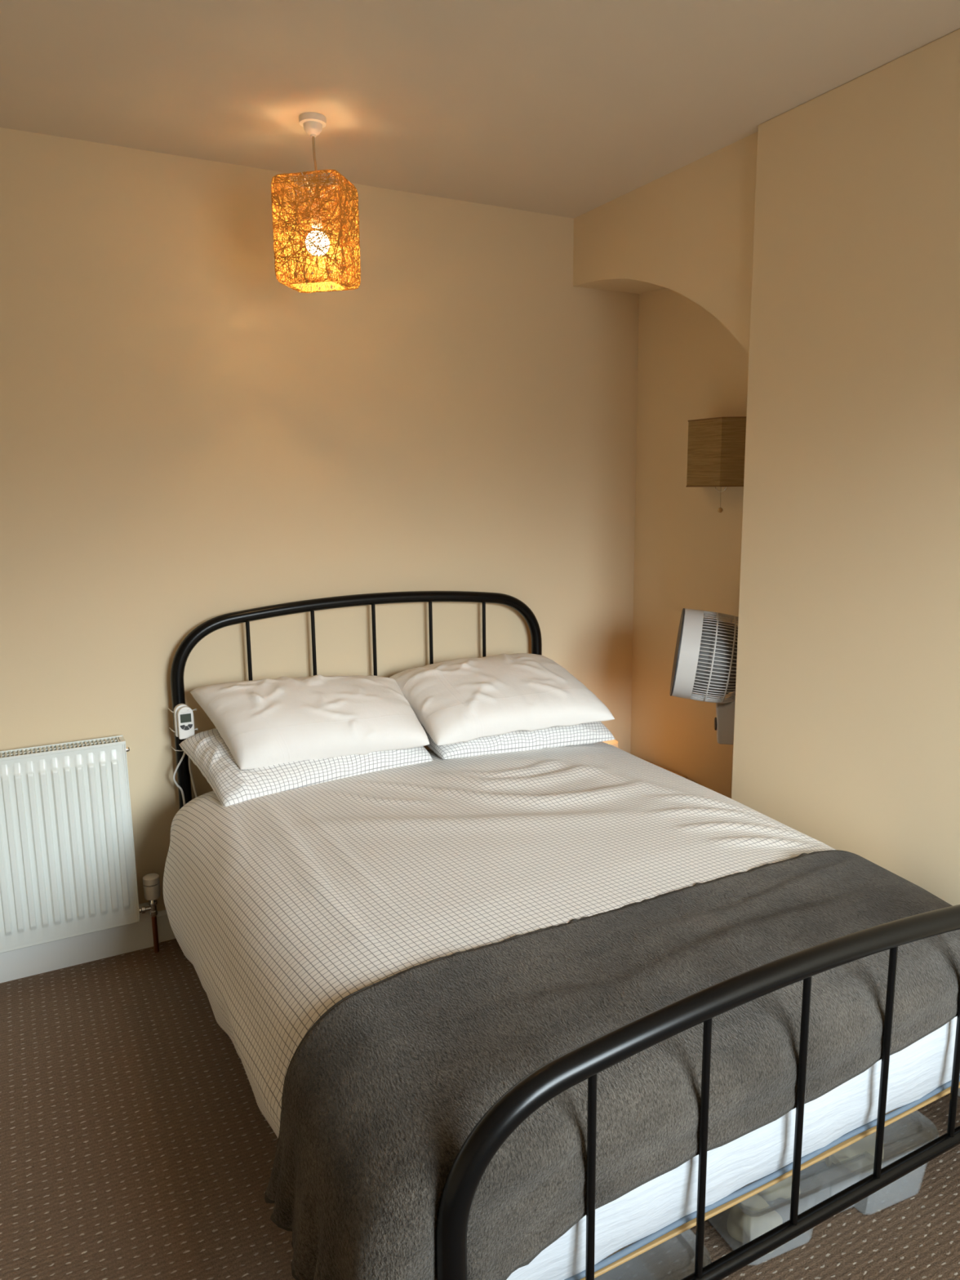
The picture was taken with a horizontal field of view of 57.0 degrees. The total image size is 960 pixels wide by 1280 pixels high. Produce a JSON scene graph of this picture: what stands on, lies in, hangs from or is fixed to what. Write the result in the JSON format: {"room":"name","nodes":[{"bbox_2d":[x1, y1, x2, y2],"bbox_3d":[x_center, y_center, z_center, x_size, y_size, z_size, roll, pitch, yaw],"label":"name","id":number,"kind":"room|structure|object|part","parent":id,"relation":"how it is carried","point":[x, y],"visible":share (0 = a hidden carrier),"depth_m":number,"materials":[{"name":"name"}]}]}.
{"room":"bedroom","nodes":[
{"label":"bedroom","id":0,"kind":"room"},
{"bbox_2d":[0,127,639,911],"bbox_3d":[-0.993,-0.233,2.888,4.073,2.494,0.100,-6,11,-28],"label":"wall","id":1,"kind":"structure","parent":0,"point":[190,436],"depth_m":2.93,"materials":[{"name":"beige paint"}]},
{"bbox_2d":[0,734,159,953],"bbox_3d":[-1.547,0.711,2.620,1.118,0.737,0.111,-6,11,-28],"label":"radiator","id":2,"kind":"object","parent":1,"relation":"attached to","point":[68,869],"visible":1,"depth_m":2.70,"materials":[{"name":"white metal"}]},
{"bbox_2d":[0,734,125,757],"bbox_3d":[-1.575,0.358,2.529,1.046,0.010,0.068,-6,11,-28],"label":"grille","id":3,"kind":"object","parent":2,"relation":"attached to","point":[117,742],"depth_m":2.69,"materials":[{"name":"white metal"}]},
{"bbox_2d":[0,902,176,982],"bbox_3d":[-1.037,0.943,2.985,3.873,0.145,0.032,-6,11,-28],"label":"baseboard","id":4,"kind":"structure","parent":1,"relation":"attached to","point":[20,963],"depth_m":2.85,"materials":[{"name":"white paint"}]},
{"bbox_2d":[0,0,959,218],"bbox_3d":[-0.159,-1.233,1.016,4.173,0.100,4.050,-6,11,-28],"label":"ceiling","id":5,"kind":"structure","parent":0,"point":[568,108],"depth_m":2.17,"materials":[{"name":"paint"}]},
{"bbox_2d":[271,111,360,293],"bbox_3d":[-0.453,-1.205,2.444,0.202,0.438,0.173,2,10,14],"label":"pendant lamp","id":6,"kind":"object","parent":5,"relation":"hanging from","point":[316,241],"visible":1,"depth_m":2.39,"materials":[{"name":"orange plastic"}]},
{"bbox_3d":[-0.453,-1.284,2.432,0.011,0.189,0.007,-6,11,-28],"label":"flex cord","id":7,"kind":"part","parent":6,"relation":"part of","materials":[{"name":"beige plastic"}]},
{"bbox_3d":[-0.453,-1.128,2.458,0.202,0.282,0.166,2,10,14],"label":"lamp shade","id":8,"kind":"part","parent":6,"relation":"part of","materials":[{"name":"wicker"}]},
{"bbox_3d":[-0.452,-1.104,2.462,0.066,0.066,0.066,-6,11,-28],"label":"bulb","id":9,"kind":"part","parent":6,"relation":"part of","materials":[{"name":"beige glass"}]},
{"bbox_2d":[0,938,959,1279],"bbox_3d":[-0.132,1.322,1.460,3.973,0.100,3.850,-6,11,-28],"label":"floor","id":10,"kind":"structure","parent":0,"point":[136,1143],"depth_m":1.99,"materials":[{"name":"brown carpet"}]},
{"bbox_2d":[170,591,959,1279],"bbox_3d":[0.093,0.536,2.369,1.403,1.134,1.998,-6,11,-28],"label":"frame","id":11,"kind":"object","parent":10,"relation":"on","point":[584,1062],"visible":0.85,"depth_m":1.50,"materials":[{"name":"black metal"}]},
{"bbox_2d":[167,703,198,805],"bbox_3d":[-0.954,0.391,2.850,0.092,0.376,0.053,-1,10,-4],"label":"controller","id":12,"kind":"object","parent":11,"relation":"hanging from","point":[183,714],"visible":0.8,"depth_m":2.82,"materials":[{"name":"white plastic"}]},
{"bbox_3d":[-0.372,0.393,3.218,1.401,1.134,0.041,-6,11,-28],"label":"headboard frame","id":13,"kind":"part","parent":11,"relation":"part of","materials":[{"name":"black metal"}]},
{"bbox_3d":[0.560,0.881,1.556,1.403,0.722,0.043,-6,11,-28],"label":"footboard frame","id":14,"kind":"part","parent":11,"relation":"part of","materials":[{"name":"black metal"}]},
{"bbox_2d":[506,1016,959,1279],"bbox_3d":[0.093,0.708,2.402,1.364,0.247,1.917,-6,11,-28],"label":"mattress","id":15,"kind":"object","parent":11,"relation":"on","point":[922,1070],"visible":0.09,"depth_m":1.54,"materials":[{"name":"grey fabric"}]},
{"bbox_2d":[163,742,835,1137],"bbox_3d":[0.121,0.689,2.315,1.614,0.430,1.694,-6,11,-28],"label":"duvet","id":16,"kind":"object","parent":15,"relation":"on","point":[284,906],"visible":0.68,"depth_m":2.13,"materials":[{"name":"fabric"}]},
{"bbox_2d":[179,728,433,806],"bbox_3d":[-0.546,0.349,2.825,0.724,0.183,0.400,-6,11,-28],"label":"pillow","id":17,"kind":"object","parent":16,"relation":"on","point":[232,785],"visible":0.39,"depth_m":2.66,"materials":[{"name":"fabric"}]},
{"bbox_2d":[190,675,429,769],"bbox_3d":[-0.520,0.234,2.817,0.706,0.219,0.423,-6,11,-28],"label":"pillow","id":18,"kind":"object","parent":17,"relation":"on","point":[267,722],"visible":1,"depth_m":2.72,"materials":[{"name":"white fabric"}]},
{"bbox_2d":[419,721,614,759],"bbox_3d":[0.083,0.280,3.117,0.704,0.160,0.468,-6,11,-28],"label":"pillow","id":19,"kind":"object","parent":16,"relation":"on","point":[588,733],"visible":0.35,"depth_m":2.97,"materials":[{"name":"fabric"}]},
{"bbox_2d":[389,653,614,745],"bbox_3d":[0.073,0.182,3.047,0.645,0.206,0.550,-6,11,-28],"label":"pillow","id":20,"kind":"object","parent":19,"relation":"on","point":[456,700],"visible":0.97,"depth_m":2.92,"materials":[{"name":"white fabric"}]},
{"bbox_2d":[264,849,959,1279],"bbox_3d":[0.430,0.845,1.740,1.662,0.523,0.466,-6,11,-28],"label":"throw blanket","id":21,"kind":"object","parent":16,"relation":"on","point":[382,1095],"visible":0.85,"depth_m":1.48,"materials":[{"name":"grey fabric"}]},
{"bbox_3d":[0.562,1.055,1.587,1.360,0.027,0.027,-6,11,-28],"label":"cross rail","id":22,"kind":"part","parent":11,"relation":"part of","materials":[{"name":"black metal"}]},
{"bbox_2d":[632,754,687,778],"bbox_3d":[0.584,0.709,3.593,0.355,0.362,0.350,-6,11,-28],"label":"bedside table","id":23,"kind":"object","parent":10,"relation":"on","point":[678,774],"visible":0.02,"depth_m":3.59,"materials":[{"name":"brown wood"}]},
{"bbox_2d":[670,608,738,798],"bbox_3d":[0.817,0.437,3.014,0.346,1.093,0.302,2,10,13],"label":"pedestal fan","id":24,"kind":"object","parent":10,"relation":"on","point":[705,655],"visible":0.59,"depth_m":2.85,"materials":[{"name":"grey plastic"}]},
{"bbox_2d":[690,610,738,702],"bbox_3d":[0.803,0.057,2.951,0.201,0.307,0.302,1,10,12],"label":"grille","id":25,"kind":"object","parent":24,"relation":"attached to","point":[713,642],"depth_m":2.85,"materials":[{"name":"grey plastic"}]},
{"bbox_3d":[0.637,1.086,2.008,0.518,0.156,0.539,-5,11,-23],"label":"storage box","id":26,"kind":"object","parent":10,"relation":"on","visible":0},
{"bbox_2d":[726,1194,782,1253],"bbox_3d":[0.546,1.164,1.767,0.099,0.080,0.090,9,14,43],"label":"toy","id":27,"kind":"object","parent":26,"relation":"in","point":[753,1217],"visible":0.77,"depth_m":1.75,"materials":[{"name":"beige fabric"}]},
{"bbox_2d":[756,1175,799,1200],"bbox_3d":[0.611,1.113,1.876,0.148,0.112,0.128,-6,11,-28],"label":"pad","id":28,"kind":"object","parent":26,"relation":"in","point":[782,1189],"visible":0.17,"depth_m":1.83,"materials":[{"name":"beige fabric"}]},
{"bbox_2d":[814,1150,848,1170],"bbox_3d":[0.727,1.073,1.846,0.086,0.020,0.078,-2,10,-8],"label":"star","id":29,"kind":"object","parent":26,"relation":"in","point":[834,1157],"visible":0.44,"depth_m":1.83,"materials":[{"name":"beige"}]},
{"bbox_2d":[833,1131,884,1173],"bbox_3d":[0.823,1.105,1.949,0.175,0.114,0.136,-6,11,-28],"label":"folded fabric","id":30,"kind":"object","parent":26,"relation":"in","point":[860,1153],"visible":0.34,"depth_m":1.89,"materials":[{"name":"beige fabric"}]},
{"bbox_2d":[630,288,748,798],"bbox_3d":[0.919,-0.327,3.308,0.100,2.494,0.963,-6,11,-28],"label":"wall","id":31,"kind":"structure","parent":0,"point":[687,553],"depth_m":3.45,"materials":[{"name":"beige paint"}]},
{"bbox_2d":[685,416,746,512],"bbox_3d":[0.845,-0.614,3.121,0.153,0.321,0.348,-6,11,-28],"label":"wall lamp","id":32,"kind":"object","parent":31,"relation":"attached to","point":[716,449],"visible":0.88,"depth_m":3.03,"materials":[{"name":"brown"}]},
{"bbox_3d":[0.845,-0.545,3.132,0.151,0.004,0.348,-6,11,-28],"label":"shade trim","id":33,"kind":"part","parent":32,"relation":"part of","materials":[{"name":"brown plant"}]},
{"bbox_3d":[0.845,-0.657,3.113,0.149,0.230,0.343,-6,11,-28],"label":"lamp shade","id":34,"kind":"part","parent":32,"relation":"part of","materials":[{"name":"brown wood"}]},
{"bbox_3d":[0.842,-0.770,3.093,0.151,0.004,0.348,-6,11,-28],"label":"shade trim","id":35,"kind":"part","parent":32,"relation":"part of","materials":[{"name":"brown plant"}]},
{"bbox_2d":[573,28,959,906],"bbox_3d":[1.470,-0.112,2.039,0.553,2.494,3.750,-6,11,-28],"label":"wall","id":36,"kind":"structure","parent":0,"point":[846,723],"depth_m":2.34,"materials":[{"name":"beige paint"}]}
]}

